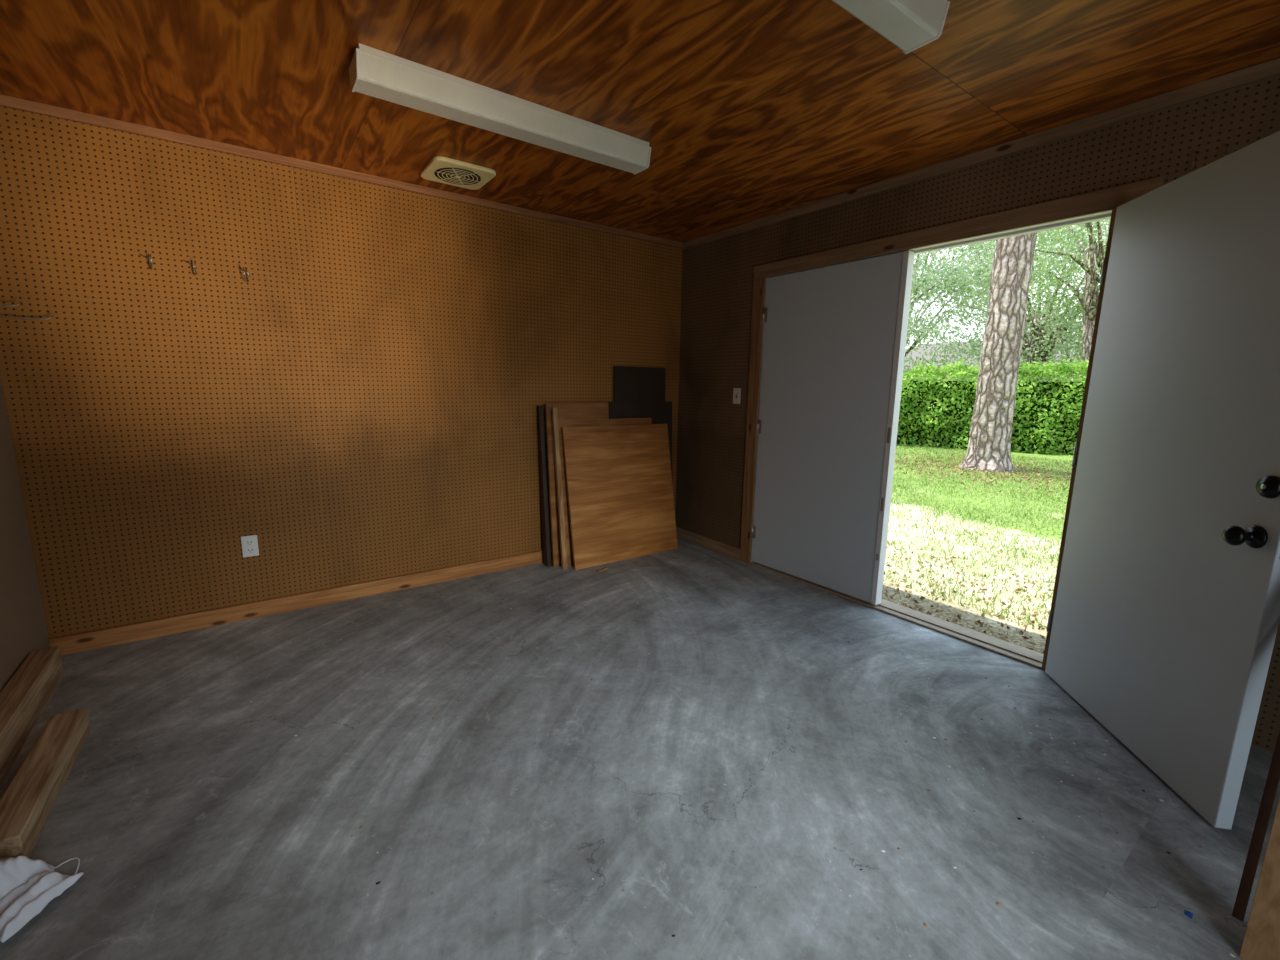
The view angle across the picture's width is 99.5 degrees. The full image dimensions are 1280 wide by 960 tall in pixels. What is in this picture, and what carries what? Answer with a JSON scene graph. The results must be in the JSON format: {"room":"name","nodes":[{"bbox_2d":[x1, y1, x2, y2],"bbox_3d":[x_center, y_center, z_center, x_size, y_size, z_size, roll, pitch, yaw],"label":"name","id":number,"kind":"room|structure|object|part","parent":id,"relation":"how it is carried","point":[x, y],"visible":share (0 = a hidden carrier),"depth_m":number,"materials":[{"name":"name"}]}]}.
{"room":"workshop shed","nodes":[
{"label":"workshop shed","id":0,"kind":"room"},
{"bbox_2d":[0,375,49,691],"bbox_3d":[-1.319,0.083,0.304,0.120,2.580,5.100,-6,12,-36],"label":"wall","id":1,"kind":"structure","parent":0,"point":[23,627],"depth_m":2.30,"materials":[{"name":"brown wood"}]},
{"bbox_2d":[0,302,21,305],"bbox_3d":[-2.650,-0.727,2.243,0.124,0.070,0.008,-6,12,-36],"label":"hook","id":2,"kind":"object","parent":1,"relation":"attached to","point":[19,303],"visible":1,"depth_m":2.26,"materials":[{"name":"metal"}]},
{"bbox_2d":[0,315,52,319],"bbox_3d":[-2.645,-0.693,2.310,0.203,0.070,0.008,-6,12,-36],"label":"hook","id":3,"kind":"object","parent":1,"relation":"attached to","point":[49,317],"visible":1,"depth_m":2.33,"materials":[{"name":"metal"}]},
{"bbox_2d":[0,106,681,638],"bbox_3d":[-1.257,-0.477,3.525,4.060,2.580,0.120,-6,12,-36],"label":"wall","id":4,"kind":"structure","parent":0,"point":[362,406],"depth_m":2.91,"materials":[{"name":"brown wood"}]},
{"bbox_2d":[140,254,152,269],"bbox_3d":[-2.287,-1.022,2.532,0.098,0.076,0.040,6,11,26],"label":"hook","id":5,"kind":"object","parent":4,"relation":"attached to","point":[148,257],"visible":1,"depth_m":2.54,"materials":[{"name":"metal"}]},
{"bbox_2d":[184,260,196,275],"bbox_3d":[-2.159,-1.030,2.624,0.098,0.076,0.040,6,11,26],"label":"hook","id":6,"kind":"object","parent":4,"relation":"attached to","point":[184,260],"visible":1,"depth_m":2.64,"materials":[{"name":"metal"}]},
{"bbox_2d":[239,267,250,281],"bbox_3d":[-1.997,-1.041,2.738,0.046,0.077,0.099,-6,12,-36],"label":"hook","id":7,"kind":"object","parent":4,"relation":"attached to","point":[244,271],"visible":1,"depth_m":2.76,"materials":[{"name":"metal"}]},
{"bbox_2d":[241,535,258,557],"bbox_3d":[-2.128,0.361,2.955,0.072,0.116,0.010,-6,12,-36],"label":"wall outlet","id":8,"kind":"object","parent":4,"relation":"attached to","point":[250,548],"visible":1,"depth_m":2.95,"materials":[{"name":"white plastic"}]},
{"bbox_2d":[49,548,552,655],"bbox_3d":[-1.232,0.622,3.659,3.818,0.090,0.020,-6,12,-36],"label":"baseboard","id":9,"kind":"structure","parent":4,"relation":"attached to","point":[95,639],"depth_m":3.05,"materials":[{"name":"brown wood"}]},
{"bbox_2d":[0,94,682,248],"bbox_3d":[-1.197,-1.717,3.251,3.820,0.040,0.020,-6,12,-36],"label":"crown molding","id":10,"kind":"structure","parent":4,"relation":"attached to","point":[5,101],"depth_m":2.79,"materials":[{"name":"brown wood"}]},
{"bbox_2d":[0,538,1279,959],"bbox_3d":[0.260,1.108,1.671,4.040,0.140,5.320,-6,12,-36],"label":"floor","id":11,"kind":"structure","parent":0,"point":[193,812],"depth_m":1.75,"materials":[{"name":"concrete"}]},
{"bbox_2d":[0,646,63,784],"bbox_3d":[-2.148,0.909,1.779,0.094,0.142,1.480,-6,12,-36],"label":"timber beam","id":12,"kind":"structure","parent":11,"relation":"on","point":[24,698],"depth_m":2.04,"materials":[{"name":"brown wood"}]},
{"bbox_2d":[0,855,83,942],"bbox_3d":[-1.575,1.005,1.328,0.262,0.116,0.242,-2,10,-15],"label":"face mask","id":13,"kind":"object","parent":11,"relation":"on","point":[27,885],"visible":1,"depth_m":1.35,"materials":[{"name":"white fabric"}]},
{"bbox_2d":[0,708,89,858],"bbox_3d":[-1.901,0.948,1.718,0.096,0.094,0.700,-6,12,-34],"label":"timber beam","id":14,"kind":"structure","parent":11,"relation":"on","point":[26,805],"depth_m":1.66,"materials":[{"name":"brown wood"}]},
{"bbox_2d":[537,406,550,566],"bbox_3d":[-0.691,0.053,3.884,0.030,1.160,0.150,-6,12,-36],"label":"hardboard offcut","id":15,"kind":"object","parent":11,"relation":"on","point":[540,420],"visible":1,"depth_m":3.87,"materials":[{"name":"black wood"}]},
{"bbox_2d":[552,408,567,569],"bbox_3d":[-0.570,0.067,3.843,0.035,1.145,0.150,-6,12,-36],"label":"batten","id":16,"kind":"object","parent":11,"relation":"on","point":[554,410],"visible":1,"depth_m":3.83,"materials":[{"name":"brown wood"}]},
{"bbox_2d":[545,403,608,566],"bbox_3d":[-0.438,0.022,4.026,0.520,1.173,0.108,-6,12,-36],"label":"plywood sheet","id":17,"kind":"object","parent":11,"relation":"on","point":[566,411],"visible":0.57,"depth_m":3.91,"materials":[{"name":"brown wood"}]},
{"bbox_2d":[596,567,607,571],"bbox_3d":[-0.272,0.641,3.873,0.025,0.008,0.100,8,12,36],"label":"scrap","id":18,"kind":"object","parent":11,"relation":"on","point":[604,568],"visible":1,"depth_m":3.86,"materials":[{"name":"brown wood"}]},
{"bbox_2d":[558,418,651,565],"bbox_3d":[-0.231,0.066,4.136,0.845,1.056,0.128,-6,12,-36],"label":"plywood sheet","id":19,"kind":"object","parent":11,"relation":"on","point":[622,421],"visible":0.21,"depth_m":3.94,"materials":[{"name":"brown wood"}]},
{"bbox_2d":[562,424,677,569],"bbox_3d":[-0.125,0.094,4.135,0.950,1.008,0.194,-6,12,-36],"label":"plywood sheet","id":20,"kind":"object","parent":11,"relation":"on","point":[619,477],"visible":1,"depth_m":4.10,"materials":[{"name":"brown wood"}]},
{"bbox_2d":[614,366,664,401],"bbox_3d":[0.005,-0.175,4.387,0.500,1.450,0.051,-6,12,-36],"label":"panel","id":21,"kind":"object","parent":11,"relation":"on","point":[631,384],"visible":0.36,"depth_m":4.29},
{"bbox_2d":[609,402,672,485],"bbox_3d":[0.021,-0.039,4.393,0.620,1.179,0.061,-6,12,-36],"label":"panel","id":22,"kind":"object","parent":11,"relation":"on","point":[660,412],"visible":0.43,"depth_m":4.36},
{"bbox_2d":[250,586,1239,956],"bbox_3d":[0.191,0.948,2.149,3.084,0.008,3.139,-6,12,-36],"label":"debris","id":23,"kind":"object","parent":11,"relation":"on","point":[1189,914],"visible":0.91,"depth_m":1.63,"materials":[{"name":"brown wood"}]},
{"bbox_2d":[750,562,1043,668],"bbox_3d":[1.434,0.749,3.367,0.165,0.020,1.858,-6,12,-36],"label":"threshold","id":24,"kind":"object","parent":11,"relation":"on","point":[1024,655],"depth_m":2.98,"materials":[{"name":"silver metal"}]},
{"bbox_2d":[1232,730,1279,921],"bbox_3d":[1.942,0.030,1.487,1.030,2.102,0.020,-6,12,-36],"label":"metal strip","id":25,"kind":"object","parent":11,"relation":"on","point":[1256,844],"visible":1,"depth_m":1.39,"materials":[{"name":"metal"}]},
{"bbox_2d":[1239,797,1279,959],"bbox_3d":[1.925,-0.049,1.375,1.157,2.308,0.100,-6,12,-36],"label":"wood board","id":26,"kind":"object","parent":11,"relation":"on","point":[1261,941],"visible":1,"depth_m":1.27,"materials":[{"name":"brown wood"}]},
{"bbox_2d":[0,0,1279,242],"bbox_3d":[0.296,-1.387,1.222,4.060,0.050,5.340,-6,12,-36],"label":"ceiling","id":27,"kind":"structure","parent":0,"point":[747,111],"depth_m":2.02,"materials":[{"name":"brown wood"}]},
{"bbox_2d":[420,156,495,189],"bbox_3d":[-0.996,-1.670,2.962,0.330,0.028,0.330,-6,12,-36],"label":"ceiling exhaust vent","id":28,"kind":"object","parent":27,"relation":"attached to","point":[441,169],"depth_m":2.92,"materials":[{"name":"beige plastic"}]},
{"bbox_2d":[349,43,651,174],"bbox_3d":[-0.501,-1.503,2.272,1.260,0.105,0.157,-6,12,-36],"label":"ceiling light fixture","id":29,"kind":"object","parent":27,"relation":"attached to","point":[373,72],"depth_m":2.14,"materials":[{"name":"white plastic"}]},
{"bbox_2d":[832,0,949,53],"bbox_3d":[0.359,-1.318,1.282,1.240,0.105,0.147,-6,12,-36],"label":"ceiling light fixture","id":30,"kind":"object","parent":27,"relation":"attached to","point":[910,25],"depth_m":1.55,"materials":[{"name":"white plastic"}]},
{"bbox_2d":[675,74,1279,751],"bbox_3d":[1.870,-0.266,2.592,0.120,2.580,5.100,-6,12,-36],"label":"wall","id":31,"kind":"structure","parent":0,"point":[718,275],"depth_m":3.03,"materials":[{"name":"brown wood"}]},
{"bbox_2d":[676,527,739,559],"bbox_3d":[0.540,0.513,4.444,0.020,0.090,0.780,-6,12,-36],"label":"baseboard","id":32,"kind":"structure","parent":31,"relation":"attached to","point":[731,551],"depth_m":4.39,"materials":[{"name":"brown wood"}]},
{"bbox_2d":[733,388,740,403],"bbox_3d":[0.716,-0.625,4.026,0.019,0.116,0.072,-6,12,-36],"label":"light switch","id":33,"kind":"object","parent":31,"relation":"attached to","point":[736,391],"visible":1,"depth_m":4.02,"materials":[{"name":"white plastic"}]},
{"bbox_2d":[751,307,767,538],"bbox_3d":[0.851,-0.379,3.878,0.014,1.662,0.037,-6,12,-36],"label":"hinges","id":34,"kind":"object","parent":31,"relation":"attached to","point":[765,310],"visible":1,"depth_m":3.87,"materials":[{"name":"metal"}]},
{"bbox_2d":[752,252,902,602],"bbox_3d":[1.154,-0.319,3.517,0.044,2.022,0.968,-6,12,-36],"label":"door slab","id":35,"kind":"structure","parent":31,"relation":"in","point":[829,335],"depth_m":3.44,"materials":[{"name":"grey paint"}]},
{"bbox_2d":[871,251,914,604],"bbox_3d":[1.449,-0.246,3.120,0.064,2.022,0.032,-6,12,-36],"label":"astragal","id":36,"kind":"object","parent":35,"relation":"attached to","point":[908,256],"visible":1,"depth_m":3.09,"materials":[{"name":"paint"}]},
{"bbox_2d":[751,211,1111,561],"bbox_3d":[1.451,-0.261,3.193,0.140,2.070,1.898,-6,12,-36],"label":"trim","id":37,"kind":"structure","parent":31,"relation":"attached to","point":[1103,215],"depth_m":2.62,"materials":[{"name":"white wood"}]},
{"bbox_2d":[740,176,1163,670],"bbox_3d":[1.402,-0.282,3.123,0.018,2.135,2.100,-6,12,-36],"label":"door frame","id":38,"kind":"structure","parent":31,"relation":"attached to","point":[1104,200],"depth_m":2.79,"materials":[{"name":"brown wood"}]},
{"bbox_2d":[683,58,1279,248],"bbox_3d":[1.840,-1.505,2.328,0.016,0.050,5.080,-6,12,-36],"label":"crown molding","id":39,"kind":"structure","parent":31,"relation":"attached to","point":[1271,68],"depth_m":2.40,"materials":[{"name":"brown wood"}]},
{"bbox_2d":[1046,259,1106,631],"bbox_3d":[1.923,-0.104,2.394,0.011,1.650,0.012,-6,12,-36],"label":"open hinges","id":40,"kind":"object","parent":31,"relation":"attached to","point":[1104,260],"visible":1,"depth_m":2.39,"materials":[{"name":"metal"}]},
{"bbox_2d":[1045,131,1279,828],"bbox_3d":[1.856,-0.024,1.909,0.189,2.032,0.927,3,10,10],"label":"door slab","id":41,"kind":"structure","parent":31,"relation":"in","point":[1164,629],"depth_m":1.80,"materials":[{"name":"grey paint"}]},
{"bbox_3d":[1.786,0.092,1.527,0.188,0.212,0.079,2,10,9],"label":"knob","id":42,"kind":"part","parent":41,"relation":"part of","materials":[{"name":"black metal"}]},
{"bbox_2d":[1192,151,1196,169],"bbox_3d":[2.067,-1.191,2.016,0.011,0.079,0.068,10,13,42],"label":"wire hook","id":43,"kind":"object","parent":31,"relation":"attached to","point":[1193,165],"visible":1,"depth_m":2.02,"materials":[{"name":"metal"}]},
{"label":"outside","id":44,"kind":"structure","parent":0,"visible":0},
{"bbox_2d":[881,444,1072,653],"bbox_3d":[9.508,-1.491,17.488,150.000,0.076,130.000,-6,12,-36],"label":"lawn","id":45,"kind":"structure","parent":44,"point":[978,550],"depth_m":5.16,"materials":[{"name":"green plant"}]},
{"bbox_2d":[903,245,991,371],"bbox_3d":[9.009,-7.323,21.645,9.937,10.090,10.277,4,10,19],"label":"oak tree","id":46,"kind":"object","parent":45,"relation":"on","point":[915,324],"visible":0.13,"depth_m":19.93,"materials":[{"name":"green plant"}]},
{"bbox_2d":[904,241,995,377],"bbox_3d":[13.688,-9.959,28.002,12.114,13.247,11.687,-6,12,-36],"label":"oak tree","id":47,"kind":"object","parent":45,"relation":"on","point":[925,260],"visible":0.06,"depth_m":26.17,"materials":[{"name":"green plant"}]},
{"bbox_2d":[896,357,1088,454],"bbox_3d":[8.443,-1.944,13.220,20.113,2.466,1.704,5,11,24],"label":"hedge","id":48,"kind":"object","parent":45,"relation":"on","point":[938,412],"visible":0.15,"depth_m":12.95,"materials":[{"name":"green plant"}]},
{"bbox_2d":[903,337,1081,380],"bbox_3d":[23.236,-6.767,35.436,9.200,4.700,17.200,-6,12,-36],"label":"neighboring house","id":49,"kind":"structure","parent":45,"relation":"on","point":[914,353],"depth_m":35.99,"materials":[{"name":"beige paint"}]},
{"bbox_2d":[959,232,1036,472],"bbox_3d":[6.483,-6.572,8.787,7.341,12.940,7.275,-6,12,-36],"label":"pine tree","id":50,"kind":"object","parent":45,"relation":"on","point":[989,445],"visible":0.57,"depth_m":9.41,"materials":[{"name":"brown plant"}]},
{"bbox_2d":[907,220,1109,381],"bbox_3d":[15.274,-6.339,20.179,9.406,8.843,10.526,-4,11,-27],"label":"oak tree","id":51,"kind":"object","parent":45,"relation":"on","point":[1035,348],"visible":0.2,"depth_m":20.23,"materials":[{"name":"green plant"}]},
{"bbox_2d":[914,219,1108,381],"bbox_3d":[18.599,-8.182,24.605,10.766,11.060,11.572,-2,10,-13],"label":"oak tree","id":52,"kind":"object","parent":45,"relation":"on","point":[934,296],"visible":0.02,"depth_m":25.62,"materials":[{"name":"green plant"}]},
{"bbox_2d":[951,219,1110,381],"bbox_3d":[13.006,-6.425,14.727,8.544,10.814,9.440,8,12,37],"label":"oak tree","id":53,"kind":"object","parent":45,"relation":"on","point":[1091,255],"visible":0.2,"depth_m":14.98,"materials":[{"name":"green plant"}]},
{"bbox_2d":[1054,290,1098,361],"bbox_3d":[16.948,-4.583,15.499,8.402,7.038,7.825,4,10,18],"label":"oak tree","id":54,"kind":"object","parent":45,"relation":"on","point":[1078,344],"visible":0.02,"depth_m":17.35,"materials":[{"name":"green plant"}]},
{"bbox_2d":[1047,220,1106,297],"bbox_3d":[21.888,-6.995,18.149,13.001,11.034,9.296,3,10,14],"label":"oak tree","id":55,"kind":"object","parent":45,"relation":"on","point":[1102,220],"visible":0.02,"depth_m":21.16,"materials":[{"name":"green plant"}]}
]}

